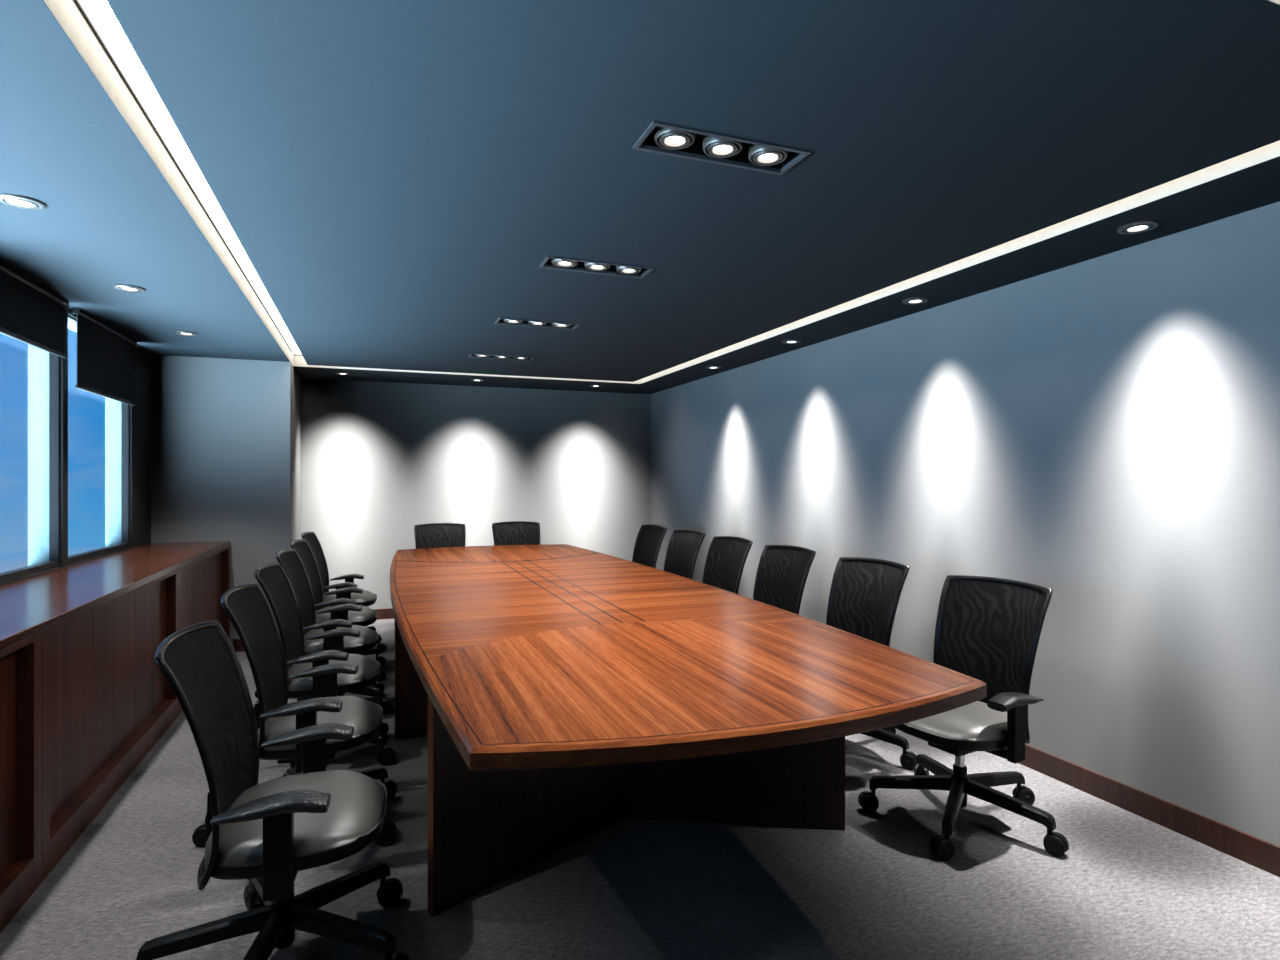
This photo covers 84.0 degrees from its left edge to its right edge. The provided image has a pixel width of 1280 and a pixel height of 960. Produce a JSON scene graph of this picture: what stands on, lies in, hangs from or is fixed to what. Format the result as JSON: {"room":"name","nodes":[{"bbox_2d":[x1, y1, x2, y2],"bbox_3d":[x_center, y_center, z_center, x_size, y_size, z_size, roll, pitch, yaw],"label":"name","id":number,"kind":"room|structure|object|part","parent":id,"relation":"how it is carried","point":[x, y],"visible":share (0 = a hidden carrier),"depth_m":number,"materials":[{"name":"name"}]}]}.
{"room":"conference room","nodes":[
{"label":"conference room","id":0,"kind":"room"},
{"bbox_2d":[0,308,150,585],"bbox_3d":[-2.684,0.210,2.235,0.160,2.420,7.280,0,0,-21],"label":"window frame","id":1,"kind":"structure","parent":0,"point":[38,359],"depth_m":4.09,"materials":[{"name":"paint"}]},
{"bbox_2d":[0,353,59,583],"bbox_3d":[-3.116,-0.235,3.495,0.045,1.460,1.153,0,0,-21],"label":"window","id":2,"kind":"structure","parent":1,"relation":"in","point":[54,360],"depth_m":4.02,"materials":[{"name":"metal"}]},
{"bbox_2d":[68,315,128,564],"bbox_3d":[-3.552,-0.235,4.649,0.045,1.460,1.170,0,0,-21],"label":"window","id":3,"kind":"structure","parent":1,"relation":"in","point":[124,544],"depth_m":5.18,"materials":[{"name":"metal"}]},
{"bbox_2d":[72,308,136,405],"bbox_3d":[-3.469,-0.767,4.638,0.036,0.465,1.082,0,0,-21],"label":"roller blind","id":4,"kind":"object","parent":3,"relation":"attached to","point":[105,356],"visible":1,"depth_m":4.56,"materials":[{"name":"fabric"}]},
{"bbox_2d":[151,355,300,647],"bbox_3d":[-3.689,0.060,6.303,1.160,2.720,1.040,0,0,-21],"label":"wall pillar","id":5,"kind":"structure","parent":0,"point":[226,433],"depth_m":5.86,"materials":[{"name":"grey paint"}]},
{"bbox_2d":[234,639,243,651],"bbox_3d":[-3.331,1.367,6.423,0.434,0.105,1.040,0,0,-21],"label":"baseboard","id":6,"kind":"structure","parent":5,"relation":"attached to","point":[238,647],"depth_m":5.87,"materials":[{"name":"brown wood"}]},
{"bbox_2d":[301,378,649,608],"bbox_3d":[-2.183,0.060,7.481,4.890,2.720,0.100,0,0,-21],"label":"wall","id":7,"kind":"structure","parent":0,"point":[380,460],"depth_m":7.54,"materials":[{"name":"white paint"}]},
{"bbox_2d":[373,608,394,619],"bbox_3d":[-1.609,1.367,7.638,3.676,0.105,0.014,0,0,-21],"label":"baseboard","id":8,"kind":"structure","parent":7,"relation":"attached to","point":[388,613],"depth_m":7.26,"materials":[{"name":"brown wood"}]},
{"bbox_2d":[0,0,1279,393],"bbox_3d":[-0.675,-1.175,3.551,4.850,0.350,8.320,0,0,-21],"label":"ceiling","id":9,"kind":"structure","parent":0,"point":[398,178],"depth_m":2.23,"materials":[{"name":"paint"}]},
{"bbox_2d":[0,193,45,209],"bbox_3d":[-2.219,-0.996,2.550,0.136,0.009,0.136,0,0,-21],"label":"recessed light","id":10,"kind":"object","parent":9,"relation":"in","point":[18,201],"visible":1,"depth_m":2.54,"materials":[{"name":"silver metal"}]},
{"bbox_3d":[-2.219,-0.996,2.550,0.068,0.004,0.068,0,0,-21],"label":"bulb","id":11,"kind":"part","parent":10,"relation":"part of","materials":[{"name":"white glass"}]},
{"bbox_2d":[0,264,68,357],"bbox_3d":[-3.032,-0.840,3.482,0.036,0.320,1.072,0,0,-21],"label":"roller blind","id":12,"kind":"object","parent":9,"relation":"attached to","point":[30,314],"visible":1,"depth_m":3.57,"materials":[{"name":"fabric"}]},
{"bbox_2d":[114,284,145,292],"bbox_3d":[-2.654,-0.996,3.700,0.136,0.009,0.136,0,0,-21],"label":"recessed light","id":13,"kind":"object","parent":9,"relation":"in","point":[123,287],"visible":1,"depth_m":3.69,"materials":[{"name":"silver metal"}]},
{"bbox_2d":[174,331,197,335],"bbox_3d":[-3.082,-0.996,4.832,0.136,0.009,0.136,0,0,-21],"label":"recessed light","id":14,"kind":"object","parent":9,"relation":"in","point":[186,333],"visible":1,"depth_m":4.82,"materials":[{"name":"silver metal"}]},
{"bbox_2d":[73,0,299,352],"bbox_3d":[-1.886,-1.117,3.354,0.122,0.035,6.005,0,0,-21],"label":"recessed light","id":15,"kind":"object","parent":9,"relation":"in","point":[98,14],"visible":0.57,"depth_m":2.24,"materials":[{"name":"white plastic"}]},
{"bbox_2d":[335,372,350,374],"bbox_3d":[-2.777,-0.996,6.648,0.136,0.009,0.136,0,0,-21],"label":"recessed light","id":16,"kind":"object","parent":9,"relation":"in","point":[339,373],"visible":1,"depth_m":6.62,"materials":[{"name":"silver metal"}]},
{"bbox_2d":[468,353,535,360],"bbox_3d":[-1.120,-1.024,5.767,0.518,0.062,0.168,0,0,-21],"label":"recessed light","id":17,"kind":"object","parent":9,"relation":"in","point":[473,355],"visible":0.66,"depth_m":5.77,"materials":[{"name":"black metal"}]},
{"bbox_2d":[495,317,579,329],"bbox_3d":[-0.653,-1.024,4.532,0.518,0.062,0.168,0,0,-21],"label":"recessed light","id":18,"kind":"object","parent":9,"relation":"in","point":[501,320],"visible":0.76,"depth_m":4.54,"materials":[{"name":"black metal"}]},
{"bbox_2d":[539,255,654,277],"bbox_3d":[-0.200,-1.024,3.335,0.518,0.062,0.168,0,0,-21],"label":"recessed light","id":19,"kind":"object","parent":9,"relation":"in","point":[552,262],"visible":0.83,"depth_m":3.35,"materials":[{"name":"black metal"}]},
{"bbox_2d":[43,0,1279,383],"bbox_3d":[-0.438,-1.053,3.966,3.267,0.104,6.130,0,0,-21],"label":"ceiling light strip","id":20,"kind":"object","parent":9,"relation":"attached to","point":[67,13],"depth_m":2.65,"materials":[{"name":"paint"}]},
{"bbox_2d":[106,0,1279,357],"bbox_3d":[-0.438,-1.053,3.966,3.020,0.104,5.883,0,0,-21],"label":"trim","id":21,"kind":"structure","parent":9,"relation":"attached to","point":[1273,1],"depth_m":1.80,"materials":[{"name":"paint"}]},
{"bbox_2d":[706,366,720,368],"bbox_3d":[0.648,-0.996,6.286,0.136,0.009,0.136,0,0,-21],"label":"recessed light","id":22,"kind":"object","parent":9,"relation":"in","point":[707,367],"visible":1,"depth_m":6.27,"materials":[{"name":"silver metal"}]},
{"bbox_2d":[633,120,810,174],"bbox_3d":[0.249,-1.024,2.147,0.518,0.062,0.168,0,0,-21],"label":"recessed light","id":23,"kind":"object","parent":9,"relation":"in","point":[664,138],"visible":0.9,"depth_m":2.16,"materials":[{"name":"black metal"}]},
{"bbox_3d":[0.103,-1.009,2.092,0.060,0.014,0.060,0,0,-21],"label":"bulb","id":24,"kind":"part","parent":23,"relation":"part of","materials":[{"name":"white glass"}]},
{"bbox_3d":[0.249,-1.009,2.147,0.060,0.014,0.060,0,0,-21],"label":"bulb","id":25,"kind":"part","parent":23,"relation":"part of","materials":[{"name":"white glass"}]},
{"bbox_3d":[0.396,-1.009,2.203,0.060,0.014,0.060,0,0,-21],"label":"bulb","id":26,"kind":"part","parent":23,"relation":"part of","materials":[{"name":"white glass"}]},
{"bbox_2d":[782,339,800,343],"bbox_3d":[1.090,-0.996,5.117,0.136,0.009,0.136,0,0,-21],"label":"recessed light","id":27,"kind":"object","parent":9,"relation":"in","point":[789,341],"visible":1,"depth_m":5.09,"materials":[{"name":"silver metal"}]},
{"bbox_2d":[902,297,928,303],"bbox_3d":[1.531,-0.996,3.952,0.136,0.009,0.136,0,0,-21],"label":"recessed light","id":28,"kind":"object","parent":9,"relation":"in","point":[914,300],"visible":1,"depth_m":3.94,"materials":[{"name":"silver metal"}]},
{"bbox_2d":[1117,220,1158,233],"bbox_3d":[1.964,-0.996,2.807,0.136,0.009,0.136,0,0,-21],"label":"recessed light","id":29,"kind":"object","parent":9,"relation":"in","point":[1140,226],"visible":1,"depth_m":2.79,"materials":[{"name":"silver metal"}]},
{"bbox_3d":[1.964,-0.996,2.807,0.068,0.004,0.068,0,0,-21],"label":"bulb","id":30,"kind":"part","parent":29,"relation":"part of","materials":[{"name":"white glass"}]},
{"bbox_2d":[0,619,1279,959],"bbox_3d":[-0.647,1.470,3.562,4.990,0.100,8.520,0,0,-21],"label":"floor","id":31,"kind":"structure","parent":0,"point":[1127,885],"depth_m":2.49,"materials":[{"name":"carpet"}]},
{"bbox_2d":[0,632,41,932],"bbox_3d":[-2.022,0.978,1.522,0.535,0.885,1.906,0,0,-21],"label":"panel","id":32,"kind":"object","parent":31,"relation":"on","point":[21,662],"visible":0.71,"depth_m":2.43,"materials":[{"name":"brown wood"}]},
{"bbox_3d":[-2.037,0.930,2.149,0.020,0.742,0.590,0,0,-21],"label":"door","id":33,"kind":"part","parent":32,"relation":"part of","materials":[{"name":"brown wood"}]},
{"bbox_2d":[0,541,229,650],"bbox_3d":[-2.659,0.517,3.189,0.556,0.034,5.478,0,0,-21],"label":"countertop","id":34,"kind":"structure","parent":32,"relation":"on","point":[31,606],"depth_m":3.37,"materials":[{"name":"brown wood"}]},
{"bbox_2d":[42,569,178,881],"bbox_3d":[-2.696,0.978,3.305,0.535,0.885,1.906,0,0,-21],"label":"panel","id":35,"kind":"object","parent":31,"relation":"on","point":[107,702],"visible":0.58,"depth_m":3.14,"materials":[{"name":"brown wood"}]},
{"bbox_3d":[-2.293,0.930,2.826,0.020,0.742,0.588,0,0,-21],"label":"door","id":36,"kind":"part","parent":35,"relation":"part of","materials":[{"name":"brown wood"}]},
{"bbox_3d":[-2.502,0.930,3.379,0.020,0.742,0.588,0,0,-21],"label":"door","id":37,"kind":"part","parent":35,"relation":"part of","materials":[{"name":"brown wood"}]},
{"bbox_3d":[-2.712,0.930,3.932,0.020,0.742,0.588,0,0,-21],"label":"door","id":38,"kind":"part","parent":35,"relation":"part of","materials":[{"name":"brown wood"}]},
{"bbox_2d":[179,545,229,713],"bbox_3d":[-3.328,0.978,4.975,0.535,0.885,1.663,0,0,-21],"label":"credenza","id":39,"kind":"object","parent":31,"relation":"on","point":[203,582],"visible":0.18,"depth_m":5.18,"materials":[{"name":"brown wood"}]},
{"bbox_3d":[-2.954,0.930,4.572,0.020,0.742,0.513,0,0,-21],"label":"door","id":40,"kind":"part","parent":39,"relation":"part of","materials":[{"name":"brown wood"}]},
{"bbox_3d":[-3.136,0.930,5.055,0.020,0.742,0.513,0,0,-21],"label":"door","id":41,"kind":"part","parent":39,"relation":"part of","materials":[{"name":"brown wood"}]},
{"bbox_3d":[-3.319,0.930,5.538,0.020,0.742,0.513,0,0,-21],"label":"door","id":42,"kind":"part","parent":39,"relation":"part of","materials":[{"name":"brown wood"}]},
{"bbox_2d":[136,620,409,959],"bbox_3d":[-1.063,0.924,2.073,0.770,0.991,0.772,0,0,-16],"label":"office chair","id":43,"kind":"object","parent":31,"relation":"on","point":[265,833],"visible":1,"depth_m":2.01,"materials":[{"name":"black leather"}]},
{"bbox_3d":[-1.225,1.286,2.014,0.334,0.084,0.048,0,0,-22],"label":"leg","id":44,"kind":"part","parent":43,"relation":"part of","materials":[{"name":"black plastic"}]},
{"bbox_3d":[-1.236,0.755,2.031,0.174,0.652,0.496,0,0,-16],"label":"frame","id":45,"kind":"part","parent":43,"relation":"part of","materials":[{"name":"black plastic"}]},
{"bbox_3d":[-1.235,0.756,2.032,0.153,0.618,0.446,0,0,-16],"label":"backrest","id":46,"kind":"part","parent":43,"relation":"part of","materials":[{"name":"black fabric"}]},
{"bbox_3d":[-1.168,1.286,2.236,0.048,0.084,0.334,0,0,-40],"label":"leg","id":47,"kind":"part","parent":43,"relation":"part of","materials":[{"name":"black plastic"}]},
{"bbox_3d":[-1.031,1.286,1.891,0.048,0.084,0.334,0,0,-4],"label":"leg","id":48,"kind":"part","parent":43,"relation":"part of","materials":[{"name":"black plastic"}]},
{"bbox_3d":[-0.956,0.965,1.919,0.069,0.221,0.209,0,0,-16],"label":"armrest","id":49,"kind":"part","parent":43,"relation":"part of","materials":[{"name":"black plastic"}]},
{"bbox_3d":[-0.993,0.974,2.100,0.459,0.099,0.494,0,0,-16],"label":"seat","id":50,"kind":"part","parent":43,"relation":"part of","materials":[{"name":"leather"}]},
{"bbox_3d":[-1.056,0.965,2.274,0.069,0.221,0.209,0,0,-16],"label":"armrest","id":51,"kind":"part","parent":43,"relation":"part of","materials":[{"name":"black plastic"}]},
{"bbox_3d":[-0.939,1.286,2.251,0.048,0.084,0.334,0,0,32],"label":"leg","id":52,"kind":"part","parent":43,"relation":"part of","materials":[{"name":"black plastic"}]},
{"bbox_3d":[-0.855,1.286,2.038,0.334,0.084,0.048,0,0,14],"label":"leg","id":53,"kind":"part","parent":43,"relation":"part of","materials":[{"name":"black plastic"}]},
{"bbox_2d":[192,583,397,879],"bbox_3d":[-1.371,0.924,2.872,0.762,0.991,0.773,0,0,-16],"label":"office chair","id":54,"kind":"object","parent":31,"relation":"on","point":[247,607],"visible":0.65,"depth_m":2.81,"materials":[{"name":"black plastic"}]},
{"bbox_3d":[-1.537,0.755,2.826,0.174,0.652,0.496,0,0,-16],"label":"frame","id":55,"kind":"part","parent":54,"relation":"part of","materials":[{"name":"black plastic"}]},
{"bbox_3d":[-1.536,0.756,2.827,0.153,0.618,0.446,0,0,-16],"label":"backrest","id":56,"kind":"part","parent":54,"relation":"part of","materials":[{"name":"black fabric"}]},
{"bbox_3d":[-1.461,1.286,3.037,0.048,0.084,0.334,0,0,-37],"label":"leg","id":57,"kind":"part","parent":54,"relation":"part of","materials":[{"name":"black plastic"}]},
{"bbox_3d":[-1.257,0.965,2.714,0.069,0.221,0.209,0,0,-16],"label":"armrest","id":58,"kind":"part","parent":54,"relation":"part of","materials":[{"name":"black plastic"}]},
{"bbox_3d":[-1.294,0.974,2.895,0.459,0.099,0.494,0,0,-16],"label":"seat","id":59,"kind":"part","parent":54,"relation":"part of","materials":[{"name":"leather"}]},
{"bbox_3d":[-1.357,0.965,3.069,0.069,0.221,0.209,0,0,-16],"label":"armrest","id":60,"kind":"part","parent":54,"relation":"part of","materials":[{"name":"black plastic"}]},
{"bbox_3d":[-1.232,1.286,3.040,0.048,0.084,0.334,0,0,35],"label":"leg","id":61,"kind":"part","parent":54,"relation":"part of","materials":[{"name":"black plastic"}]},
{"bbox_2d":[254,563,394,776],"bbox_3d":[-1.642,0.924,3.613,0.775,0.991,0.769,0,0,-16],"label":"office chair","id":62,"kind":"object","parent":31,"relation":"on","point":[272,578],"visible":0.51,"depth_m":3.56,"materials":[{"name":"black leather"}]},
{"bbox_3d":[-1.820,0.755,3.575,0.174,0.652,0.496,0,0,-16],"label":"frame","id":63,"kind":"part","parent":62,"relation":"part of","materials":[{"name":"black plastic"}]},
{"bbox_3d":[-1.819,0.756,3.575,0.153,0.618,0.446,0,0,-16],"label":"backrest","id":64,"kind":"part","parent":62,"relation":"part of","materials":[{"name":"black fabric"}]},
{"bbox_3d":[-1.608,1.286,3.435,0.048,0.084,0.334,0,0,-6],"label":"leg","id":65,"kind":"part","parent":62,"relation":"part of","materials":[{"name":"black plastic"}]},
{"bbox_3d":[-1.540,0.965,3.462,0.069,0.221,0.209,0,0,-16],"label":"armrest","id":66,"kind":"part","parent":62,"relation":"part of","materials":[{"name":"black plastic"}]},
{"bbox_3d":[-1.577,0.974,3.643,0.459,0.099,0.494,0,0,-16],"label":"seat","id":67,"kind":"part","parent":62,"relation":"part of","materials":[{"name":"leather"}]},
{"bbox_3d":[-1.640,0.965,3.817,0.069,0.221,0.209,0,0,-16],"label":"armrest","id":68,"kind":"part","parent":62,"relation":"part of","materials":[{"name":"black plastic"}]},
{"bbox_3d":[-1.437,1.286,3.587,0.334,0.084,0.048,0,0,12],"label":"leg","id":69,"kind":"part","parent":62,"relation":"part of","materials":[{"name":"black plastic"}]},
{"bbox_2d":[276,549,391,713],"bbox_3d":[-1.924,0.924,4.368,0.778,0.991,0.766,0,0,-16],"label":"office chair","id":70,"kind":"object","parent":31,"relation":"on","point":[289,559],"visible":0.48,"depth_m":4.33,"materials":[{"name":"black plastic"}]},
{"bbox_3d":[-2.106,0.756,4.333,0.153,0.618,0.446,0,0,-16],"label":"backrest","id":71,"kind":"part","parent":70,"relation":"part of","materials":[{"name":"black fabric"}]},
{"bbox_3d":[-2.107,0.755,4.332,0.174,0.652,0.496,0,0,-16],"label":"frame","id":72,"kind":"part","parent":70,"relation":"part of","materials":[{"name":"black plastic"}]},
{"bbox_3d":[-1.827,0.965,4.219,0.069,0.221,0.209,0,0,-16],"label":"armrest","id":73,"kind":"part","parent":70,"relation":"part of","materials":[{"name":"black plastic"}]},
{"bbox_3d":[-1.863,0.974,4.401,0.459,0.099,0.494,0,0,-16],"label":"seat","id":74,"kind":"part","parent":70,"relation":"part of","materials":[{"name":"leather"}]},
{"bbox_3d":[-1.927,0.965,4.575,0.069,0.221,0.209,0,0,-16],"label":"armrest","id":75,"kind":"part","parent":70,"relation":"part of","materials":[{"name":"black plastic"}]},
{"bbox_3d":[-1.722,1.286,4.352,0.334,0.084,0.048,0,0,10],"label":"leg","id":76,"kind":"part","parent":70,"relation":"part of","materials":[{"name":"black plastic"}]},
{"bbox_2d":[290,539,385,681],"bbox_3d":[-2.217,0.924,5.115,0.765,0.991,0.773,0,0,-16],"label":"office chair","id":77,"kind":"object","parent":31,"relation":"on","point":[367,616],"visible":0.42,"depth_m":5.15,"materials":[{"name":"black plastic"}]},
{"bbox_3d":[-2.386,0.755,5.071,0.174,0.652,0.496,0,0,-16],"label":"frame","id":78,"kind":"part","parent":77,"relation":"part of","materials":[{"name":"black plastic"}]},
{"bbox_3d":[-2.385,0.756,5.072,0.153,0.618,0.446,0,0,-16],"label":"backrest","id":79,"kind":"part","parent":77,"relation":"part of","materials":[{"name":"black fabric"}]},
{"bbox_3d":[-2.106,0.965,4.958,0.069,0.221,0.209,0,0,-16],"label":"armrest","id":80,"kind":"part","parent":77,"relation":"part of","materials":[{"name":"black plastic"}]},
{"bbox_3d":[-2.206,0.965,5.314,0.069,0.221,0.209,0,0,-16],"label":"armrest","id":81,"kind":"part","parent":77,"relation":"part of","materials":[{"name":"black plastic"}]},
{"bbox_3d":[-2.143,0.974,5.140,0.459,0.099,0.494,0,0,-16],"label":"seat","id":82,"kind":"part","parent":77,"relation":"part of","materials":[{"name":"leather"}]},
{"bbox_3d":[-2.083,1.286,5.287,0.048,0.084,0.334,0,0,34],"label":"leg","id":83,"kind":"part","parent":77,"relation":"part of","materials":[{"name":"black plastic"}]},
{"bbox_2d":[301,532,386,652],"bbox_3d":[-2.495,0.924,5.881,0.780,0.991,0.764,0,0,-16],"label":"office chair","id":84,"kind":"object","parent":31,"relation":"on","point":[367,598],"visible":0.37,"depth_m":5.90,"materials":[{"name":"black plastic"}]},
{"bbox_3d":[-2.680,0.755,5.848,0.174,0.652,0.496,0,0,-16],"label":"frame","id":85,"kind":"part","parent":84,"relation":"part of","materials":[{"name":"black plastic"}]},
{"bbox_3d":[-2.679,0.756,5.848,0.153,0.618,0.446,0,0,-16],"label":"backrest","id":86,"kind":"part","parent":84,"relation":"part of","materials":[{"name":"black fabric"}]},
{"bbox_3d":[-2.400,0.965,5.735,0.069,0.221,0.209,0,0,-16],"label":"armrest","id":87,"kind":"part","parent":84,"relation":"part of","materials":[{"name":"black plastic"}]},
{"bbox_3d":[-2.500,0.965,6.090,0.069,0.221,0.209,0,0,-16],"label":"armrest","id":88,"kind":"part","parent":84,"relation":"part of","materials":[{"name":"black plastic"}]},
{"bbox_3d":[-2.437,0.974,5.916,0.459,0.099,0.494,0,0,-16],"label":"seat","id":89,"kind":"part","parent":84,"relation":"part of","materials":[{"name":"leather"}]},
{"bbox_3d":[-2.398,1.286,6.075,0.048,0.084,0.334,0,0,27],"label":"leg","id":90,"kind":"part","parent":84,"relation":"part of","materials":[{"name":"black plastic"}]},
{"bbox_2d":[414,523,465,548],"bbox_3d":[-1.927,0.924,6.859,0.763,0.991,0.780,0,0,-21],"label":"office chair","id":91,"kind":"object","parent":31,"relation":"on","point":[430,535],"visible":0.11,"depth_m":7.06,"materials":[{"name":"black fabric"}]},
{"bbox_2d":[492,521,539,544],"bbox_3d":[-1.190,0.924,7.148,0.767,0.991,0.769,0,0,-20],"label":"office chair","id":92,"kind":"object","parent":31,"relation":"on","point":[513,532],"visible":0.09,"depth_m":7.33,"materials":[{"name":"black fabric"}]},
{"bbox_2d":[632,524,667,567],"bbox_3d":[-0.054,0.924,6.684,0.800,0.991,0.756,0,0,-29],"label":"office chair","id":93,"kind":"object","parent":31,"relation":"on","point":[649,539],"visible":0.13,"depth_m":6.84,"materials":[{"name":"black fabric"}]},
{"bbox_2d":[663,530,705,578],"bbox_3d":[0.236,0.924,5.975,0.759,0.991,0.772,0,0,-29],"label":"office chair","id":94,"kind":"object","parent":31,"relation":"on","point":[684,546],"visible":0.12,"depth_m":6.08,"materials":[{"name":"black fabric"}]},
{"bbox_2d":[390,544,986,915],"bbox_3d":[-0.547,1.020,4.252,1.776,0.800,5.260,0,0,-21],"label":"conference table","id":95,"kind":"object","parent":31,"relation":"on","point":[560,694],"visible":1,"depth_m":2.56,"materials":[{"name":"brown wood"}]},
{"bbox_2d":[702,536,752,593],"bbox_3d":[0.480,0.924,5.263,0.782,0.991,0.760,0,0,-29],"label":"office chair","id":96,"kind":"object","parent":31,"relation":"on","point":[726,557],"visible":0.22,"depth_m":5.35,"materials":[{"name":"black fabric"}]},
{"bbox_2d":[753,545,815,614],"bbox_3d":[0.767,0.924,4.480,0.780,0.991,0.755,0,0,-29],"label":"office chair","id":97,"kind":"object","parent":31,"relation":"on","point":[783,570],"visible":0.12,"depth_m":4.62,"materials":[{"name":"black fabric"}]},
{"bbox_2d":[826,557,917,769],"bbox_3d":[1.075,0.924,3.756,0.758,0.991,0.774,0,0,-29],"label":"office chair","id":98,"kind":"object","parent":31,"relation":"on","point":[864,595],"visible":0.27,"depth_m":3.81,"materials":[{"name":"black fabric"}]},
{"bbox_3d":[1.223,0.756,3.839,0.153,0.618,0.446,0,0,-29],"label":"backrest","id":99,"kind":"part","parent":98,"relation":"part of","materials":[{"name":"black fabric"}]},
{"bbox_3d":[1.224,0.755,3.839,0.174,0.652,0.496,0,0,-29],"label":"frame","id":100,"kind":"part","parent":98,"relation":"part of","materials":[{"name":"black plastic"}]},
{"bbox_3d":[1.195,1.286,3.614,0.334,0.084,0.048,0,0,41],"label":"leg","id":101,"kind":"part","parent":98,"relation":"part of","materials":[{"name":"black plastic"}]},
{"bbox_2d":[858,575,1068,859],"bbox_3d":[1.366,0.924,2.969,0.772,0.991,0.765,0,0,-30],"label":"office chair","id":102,"kind":"object","parent":31,"relation":"on","point":[988,630],"visible":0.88,"depth_m":2.96,"materials":[{"name":"fabric"}]},
{"bbox_3d":[1.149,1.286,3.021,0.334,0.084,0.048,0,0,13],"label":"leg","id":103,"kind":"part","parent":102,"relation":"part of","materials":[{"name":"black plastic"}]},
{"bbox_3d":[1.323,1.286,3.171,0.048,0.084,0.334,0,0,-5],"label":"leg","id":104,"kind":"part","parent":102,"relation":"part of","materials":[{"name":"black plastic"}]},
{"bbox_3d":[1.237,1.286,2.809,0.048,0.084,0.334,0,0,31],"label":"leg","id":105,"kind":"part","parent":102,"relation":"part of","materials":[{"name":"black plastic"}]},
{"bbox_3d":[1.293,0.974,2.950,0.459,0.099,0.494,0,0,-30],"label":"seat","id":106,"kind":"part","parent":102,"relation":"part of","materials":[{"name":"leather"}]},
{"bbox_3d":[1.512,0.756,3.075,0.153,0.618,0.446,0,0,-30],"label":"backrest","id":107,"kind":"part","parent":102,"relation":"part of","materials":[{"name":"black fabric"}]},
{"bbox_3d":[1.512,0.755,3.075,0.174,0.652,0.496,0,0,-30],"label":"frame","id":108,"kind":"part","parent":102,"relation":"part of","materials":[{"name":"black plastic"}]},
{"bbox_3d":[1.518,1.286,3.051,0.334,0.084,0.048,0,0,-23],"label":"leg","id":109,"kind":"part","parent":102,"relation":"part of","materials":[{"name":"black plastic"}]},
{"bbox_3d":[1.397,0.965,2.797,0.069,0.221,0.209,0,0,-30],"label":"armrest","id":110,"kind":"part","parent":102,"relation":"part of","materials":[{"name":"black plastic"}]},
{"bbox_3d":[1.466,1.286,2.828,0.048,0.084,0.334,0,0,-41],"label":"leg","id":111,"kind":"part","parent":102,"relation":"part of","materials":[{"name":"black plastic"}]},
{"bbox_2d":[650,201,1279,846],"bbox_3d":[1.640,0.060,4.427,0.100,2.720,8.520,0,0,-21],"label":"wall","id":112,"kind":"structure","parent":0,"point":[1102,433],"depth_m":3.26,"materials":[{"name":"white paint"}]},
{"bbox_2d":[1005,744,1279,876],"bbox_3d":[1.587,1.367,4.406,0.014,0.105,8.320,0,0,-21],"label":"baseboard","id":113,"kind":"structure","parent":112,"relation":"attached to","point":[1264,855],"depth_m":2.91,"materials":[{"name":"brown wood"}]}
]}

